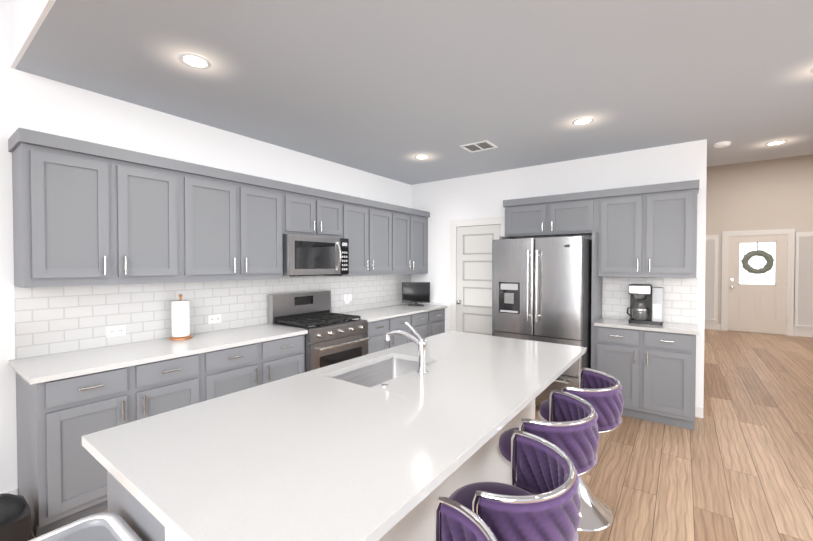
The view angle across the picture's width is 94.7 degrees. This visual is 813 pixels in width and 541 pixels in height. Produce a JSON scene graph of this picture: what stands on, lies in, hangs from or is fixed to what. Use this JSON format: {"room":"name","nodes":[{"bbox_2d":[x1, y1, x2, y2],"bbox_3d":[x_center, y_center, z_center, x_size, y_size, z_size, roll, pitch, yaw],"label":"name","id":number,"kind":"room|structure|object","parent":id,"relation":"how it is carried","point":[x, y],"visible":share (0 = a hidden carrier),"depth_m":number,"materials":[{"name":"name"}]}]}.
{"room":"kitchen","nodes":[
{"label":"kitchen","id":0,"kind":"room"},
{"bbox_2d":[9,0,55,68],"bbox_3d":[1.184,-2.347,-0.368,9.000,2.280,0.020,1,1,36],"label":"wall","id":1,"kind":"structure","parent":0,"point":[27,18],"depth_m":2.07,"materials":[{"name":"white paint"}]},
{"bbox_2d":[0,0,410,493],"bbox_3d":[-2.543,-1.031,2.283,0.120,5.000,8.890,1,1,36],"label":"wall","id":2,"kind":"structure","parent":0,"point":[29,101],"depth_m":2.68,"materials":[{"name":"white paint"}]},
{"bbox_2d":[8,128,183,287],"bbox_3d":[-2.064,-0.359,2.564,0.327,0.903,0.833,1,1,36],"label":"upper cabinet","id":3,"kind":"object","parent":2,"relation":"attached to","point":[85,213],"depth_m":2.39,"materials":[{"name":"grey wood"}]},
{"bbox_2d":[14,274,411,358],"bbox_3d":[-1.184,0.296,4.042,0.009,0.457,4.240,1,1,36],"label":"tile backsplash","id":4,"kind":"structure","parent":2,"relation":"attached to","point":[53,320],"depth_m":2.93,"materials":[{"name":"white tile"}]},
{"bbox_2d":[106,325,125,336],"bbox_3d":[-2.129,0.444,2.748,0.007,0.076,0.116,1,1,36],"label":"electrical outlet plate","id":5,"kind":"object","parent":4,"relation":"attached to","point":[118,330],"depth_m":2.74,"materials":[{"name":"white plastic"}]},
{"bbox_2d":[208,314,220,323],"bbox_3d":[-1.702,0.430,3.328,0.007,0.076,0.116,1,1,36],"label":"electrical outlet plate","id":6,"kind":"object","parent":4,"relation":"attached to","point":[216,318],"depth_m":3.32,"materials":[{"name":"white plastic"}]},
{"bbox_2d":[345,294,351,303],"bbox_3d":[-0.716,0.350,4.627,0.051,0.120,0.075,1,1,36],"label":"outlet","id":7,"kind":"object","parent":4,"relation":"attached to","point":[348,298],"visible":1,"depth_m":4.61,"materials":[{"name":"white plastic"}]},
{"bbox_2d":[184,162,287,281],"bbox_3d":[-1.550,-0.370,3.261,0.327,0.903,0.899,1,1,36],"label":"upper cabinet","id":8,"kind":"object","parent":2,"relation":"attached to","point":[235,224],"depth_m":3.12,"materials":[{"name":"grey wood"}]},
{"bbox_2d":[288,183,343,237],"bbox_3d":[-1.056,-0.593,3.928,0.327,0.480,0.768,1,1,36],"label":"upper cabinet","id":9,"kind":"object","parent":2,"relation":"attached to","point":[311,211],"depth_m":3.82,"materials":[{"name":"grey wood"}]},
{"bbox_2d":[283,234,348,276],"bbox_3d":[-0.999,-0.149,3.893,0.466,0.398,0.760,1,1,36],"label":"microwave","id":10,"kind":"object","parent":9,"relation":"attached to","point":[305,255],"visible":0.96,"depth_m":3.71,"materials":[{"name":"silver metal"}]},
{"bbox_2d":[326,195,395,275],"bbox_3d":[-0.552,-0.393,4.615,0.327,0.903,0.930,1,1,36],"label":"upper cabinet","id":11,"kind":"object","parent":2,"relation":"attached to","point":[369,225],"depth_m":4.50,"materials":[{"name":"grey wood"}]},
{"bbox_2d":[5,323,812,494],"bbox_3d":[2.385,1.398,2.673,7.400,0.130,15.300,1,1,36],"label":"baseboard","id":12,"kind":"structure","parent":2,"relation":"attached to","point":[699,410],"depth_m":7.79,"materials":[{"name":"white wood"}]},
{"bbox_2d":[396,205,429,273],"bbox_3d":[-0.076,-0.403,5.261,0.327,0.903,0.939,1,1,36],"label":"upper cabinet","id":13,"kind":"object","parent":2,"relation":"attached to","point":[411,224],"depth_m":5.18,"materials":[{"name":"grey wood"}]},
{"bbox_2d":[15,0,812,184],"bbox_3d":[2.836,-1.319,1.892,9.000,0.150,5.550,1,1,36],"label":"ceiling","id":14,"kind":"structure","parent":0,"point":[390,89],"depth_m":2.37,"materials":[{"name":"grey paint"}]},
{"bbox_2d":[178,52,211,68],"bbox_3d":[-1.260,-1.245,2.234,0.176,0.010,0.176,1,1,36],"label":"recessed light","id":15,"kind":"object","parent":14,"relation":"in","point":[194,60],"visible":1,"depth_m":2.23,"materials":[{"name":"white plastic"}]},
{"bbox_2d":[414,155,429,159],"bbox_3d":[0.175,-1.278,4.232,0.176,0.010,0.176,1,1,36],"label":"recessed light","id":16,"kind":"object","parent":14,"relation":"in","point":[421,157],"visible":1,"depth_m":4.23,"materials":[{"name":"white plastic"}]},
{"bbox_2d":[459,140,497,152],"bbox_3d":[0.743,-1.273,3.857,0.300,0.008,0.270,1,1,36],"label":"ceiling vent","id":17,"kind":"object","parent":14,"relation":"in","point":[479,146],"visible":0.96,"depth_m":3.85,"materials":[{"name":"white plastic"}]},
{"bbox_2d":[572,117,594,124],"bbox_3d":[1.494,-1.261,3.174,0.176,0.010,0.176,1,1,36],"label":"recessed light","id":18,"kind":"object","parent":14,"relation":"in","point":[583,120],"visible":1,"depth_m":3.16,"materials":[{"name":"white plastic"}]},
{"bbox_2d":[714,141,730,147],"bbox_3d":[3.165,-1.257,3.756,0.132,0.037,0.132,1,1,36],"label":"smoke detector","id":19,"kind":"object","parent":14,"relation":"attached to","point":[723,144],"visible":1,"depth_m":3.72,"materials":[{"name":"white plastic"}]},
{"bbox_2d":[764,140,788,145],"bbox_3d":[3.683,-1.270,3.734,0.176,0.010,0.176,1,1,36],"label":"recessed light","id":20,"kind":"object","parent":14,"relation":"in","point":[776,142],"visible":0.96,"depth_m":3.72,"materials":[{"name":"white plastic"}]},
{"bbox_2d":[31,329,812,540],"bbox_3d":[3.537,1.552,-1.155,14.200,0.050,20.500,1,1,36],"label":"floor","id":21,"kind":"structure","parent":0,"point":[736,464],"depth_m":2.89,"materials":[{"name":"brown wood"}]},
{"bbox_2d":[0,493,33,540],"bbox_3d":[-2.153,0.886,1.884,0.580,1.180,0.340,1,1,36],"label":"trash can","id":22,"kind":"object","parent":21,"relation":"on","point":[15,517],"visible":0.96,"depth_m":1.86,"materials":[{"name":"black plastic"}]},
{"bbox_2d":[29,512,141,540],"bbox_3d":[-0.947,1.129,0.971,0.330,0.725,0.395,1,1,36],"label":"trash bin","id":23,"kind":"object","parent":21,"relation":"on","point":[107,526],"visible":1,"depth_m":1.11,"materials":[{"name":"white plastic"}]},
{"bbox_2d":[16,355,207,537],"bbox_3d":[-1.943,1.023,2.504,0.619,0.886,0.845,1,1,36],"label":"base cabinet","id":24,"kind":"object","parent":21,"relation":"on","point":[66,402],"depth_m":2.15,"materials":[{"name":"grey wood"}]},
{"bbox_2d":[8,324,307,386],"bbox_3d":[-1.674,0.559,2.843,0.642,0.030,1.781,1,1,36],"label":"countertop","id":25,"kind":"structure","parent":24,"relation":"on","point":[65,365],"depth_m":2.52,"materials":[{"name":"white stone"}]},
{"bbox_2d":[169,294,192,339],"bbox_3d":[-1.799,0.364,2.987,0.164,0.354,0.164,1,1,36],"label":"paper towel holder","id":26,"kind":"object","parent":25,"relation":"on","point":[180,318],"visible":1,"depth_m":2.94,"materials":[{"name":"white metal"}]},
{"bbox_2d":[204,335,304,399],"bbox_3d":[-1.423,1.011,3.210,0.619,0.886,0.908,1,1,36],"label":"base cabinet","id":27,"kind":"object","parent":21,"relation":"on","point":[236,369],"depth_m":2.97,"materials":[{"name":"grey wood"}]},
{"bbox_2d":[267,290,369,371],"bbox_3d":[-0.872,0.841,3.849,0.726,1.205,0.765,1,1,36],"label":"range","id":28,"kind":"object","parent":21,"relation":"on","point":[332,338],"visible":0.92,"depth_m":3.74,"materials":[{"name":"silver metal"}]},
{"bbox_2d":[107,354,534,540],"bbox_3d":[-0.065,1.031,2.100,0.791,0.883,2.444,1,1,36],"label":"kitchen island","id":29,"kind":"object","parent":21,"relation":"on","point":[486,466],"depth_m":1.86,"materials":[{"name":"white paint"}]},
{"bbox_2d":[82,331,585,540],"bbox_3d":[0.082,0.575,1.983,1.115,0.032,2.540,1,1,36],"label":"island countertop","id":30,"kind":"structure","parent":29,"relation":"on","point":[312,455],"depth_m":1.25,"materials":[{"name":"white stone"}]},
{"bbox_2d":[367,315,411,353],"bbox_3d":[-0.440,0.989,4.544,0.619,0.886,0.848,1,1,36],"label":"base cabinet","id":31,"kind":"object","parent":21,"relation":"on","point":[376,331],"depth_m":4.30,"materials":[{"name":"grey wood"}]},
{"bbox_2d":[339,303,443,322],"bbox_3d":[-0.176,0.526,4.875,0.642,0.030,1.704,1,1,36],"label":"countertop","id":32,"kind":"structure","parent":31,"relation":"on","point":[370,315],"depth_m":4.70,"materials":[{"name":"white stone"}]},
{"bbox_2d":[402,282,429,305],"bbox_3d":[0.134,0.334,5.338,0.336,0.335,0.273,1,1,36],"label":"television","id":33,"kind":"object","parent":32,"relation":"on","point":[415,293],"visible":1,"depth_m":5.32,"materials":[{"name":"black plastic"}]},
{"bbox_2d":[412,307,446,341],"bbox_3d":[0.066,0.978,5.230,0.619,0.886,0.858,1,1,36],"label":"base cabinet","id":34,"kind":"object","parent":21,"relation":"on","point":[429,323],"depth_m":5.04,"materials":[{"name":"grey wood"}]},
{"bbox_2d":[435,496,497,540],"bbox_3d":[0.003,1.084,0.907,0.495,0.816,0.528,1,1,36],"label":"bar stool","id":35,"kind":"object","parent":21,"relation":"on","point":[455,521],"visible":1,"depth_m":1.07,"materials":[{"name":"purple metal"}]},
{"bbox_2d":[449,430,580,540],"bbox_3d":[0.358,1.077,1.354,0.495,0.816,0.528,1,1,36],"label":"bar stool","id":36,"kind":"object","parent":21,"relation":"on","point":[539,499],"visible":0.98,"depth_m":1.18,"materials":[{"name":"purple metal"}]},
{"bbox_2d":[492,236,591,405],"bbox_3d":[1.513,0.551,4.135,0.915,1.775,0.838,1,1,36],"label":"refrigerator","id":37,"kind":"object","parent":21,"relation":"on","point":[541,289],"visible":0.73,"depth_m":3.79,"materials":[{"name":"grey metal"}]},
{"bbox_2d":[497,389,599,476],"bbox_3d":[0.686,1.068,1.876,0.494,0.816,0.532,1,1,36],"label":"bar stool","id":38,"kind":"object","parent":21,"relation":"on","point":[569,428],"visible":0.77,"depth_m":1.68,"materials":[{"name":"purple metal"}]},
{"bbox_2d":[538,368,623,531],"bbox_3d":[1.052,1.061,2.314,0.494,0.816,0.532,1,1,36],"label":"bar stool","id":39,"kind":"object","parent":21,"relation":"on","point":[599,392],"visible":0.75,"depth_m":2.16,"materials":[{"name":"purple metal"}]},
{"bbox_2d":[591,324,695,429],"bbox_3d":[2.375,1.002,3.758,0.820,0.886,0.489,1,1,36],"label":"base cabinet","id":40,"kind":"object","parent":21,"relation":"on","point":[651,368],"depth_m":3.52,"materials":[{"name":"grey wood"}]},
{"bbox_2d":[595,316,698,335],"bbox_3d":[2.380,0.544,3.739,0.839,0.030,0.502,1,1,36],"label":"countertop","id":41,"kind":"structure","parent":40,"relation":"on","point":[687,329],"depth_m":3.62,"materials":[{"name":"white stone"}]},
{"bbox_2d":[627,284,663,324],"bbox_3d":[2.413,0.335,3.795,0.307,0.385,0.232,1,1,36],"label":"coffee maker","id":42,"kind":"object","parent":41,"relation":"on","point":[646,303],"visible":1,"depth_m":3.73,"materials":[{"name":"black plastic"}]},
{"bbox_2d":[411,139,706,407],"bbox_3d":[1.527,0.068,4.749,3.530,2.720,0.120,1,1,36],"label":"wall","id":43,"kind":"structure","parent":0,"point":[444,203],"depth_m":4.48,"materials":[{"name":"white paint"}]},
{"bbox_2d":[450,216,504,335],"bbox_3d":[0.946,0.361,5.049,0.845,2.125,0.095,1,1,36],"label":"door","id":44,"kind":"structure","parent":43,"relation":"attached to","point":[471,275],"depth_m":5.12,"materials":[{"name":"white wood"}]},
{"bbox_2d":[503,190,598,237],"bbox_3d":[1.683,-0.623,4.342,1.020,0.435,0.327,1,1,36],"label":"upper cabinet","id":45,"kind":"object","parent":43,"relation":"attached to","point":[570,214],"depth_m":4.18,"materials":[{"name":"grey wood"}]},
{"bbox_2d":[597,180,698,277],"bbox_3d":[2.423,-0.384,3.800,0.820,0.896,0.327,1,1,36],"label":"upper cabinet","id":46,"kind":"object","parent":43,"relation":"attached to","point":[646,231],"depth_m":3.64,"materials":[{"name":"grey wood"}]},
{"bbox_2d":[602,276,697,323],"bbox_3d":[2.527,0.294,3.936,0.840,0.465,0.009,1,1,36],"label":"tile backsplash","id":47,"kind":"structure","parent":43,"relation":"attached to","point":[680,304],"depth_m":3.84,"materials":[{"name":"white tile"}]},
{"bbox_2d":[706,154,812,334],"bbox_3d":[8.810,-0.527,7.485,6.000,3.820,0.120,1,1,36],"label":"wall","id":48,"kind":"structure","parent":0,"point":[771,194],"depth_m":8.20,"materials":[{"name":"beige paint"}]},
{"bbox_2d":[705,235,718,323],"bbox_3d":[6.994,0.207,8.729,0.425,2.050,0.050,1,1,36],"label":"wall panel","id":49,"kind":"object","parent":48,"relation":"attached to","point":[711,281],"visible":0.58,"depth_m":8.68,"materials":[{"name":"white paint"}]},
{"bbox_2d":[721,229,795,335],"bbox_3d":[7.673,0.243,8.205,1.180,2.255,0.089,1,1,36],"label":"door","id":50,"kind":"structure","parent":48,"relation":"attached to","point":[760,303],"depth_m":8.21,"materials":[{"name":"white wood"}]},
{"bbox_2d":[741,242,774,274],"bbox_3d":[7.668,-0.257,8.192,0.548,0.745,0.116,1,1,36],"label":"wreath","id":51,"kind":"object","parent":50,"relation":"hanging from","point":[769,259],"visible":1,"depth_m":8.16,"materials":[{"name":"green plant"}]},
{"bbox_2d":[793,232,812,330],"bbox_3d":[8.311,0.223,7.759,0.415,2.050,0.050,1,1,36],"label":"wall panel","id":52,"kind":"object","parent":48,"relation":"attached to","point":[803,297],"visible":1,"depth_m":7.80,"materials":[{"name":"white paint"}]}
]}

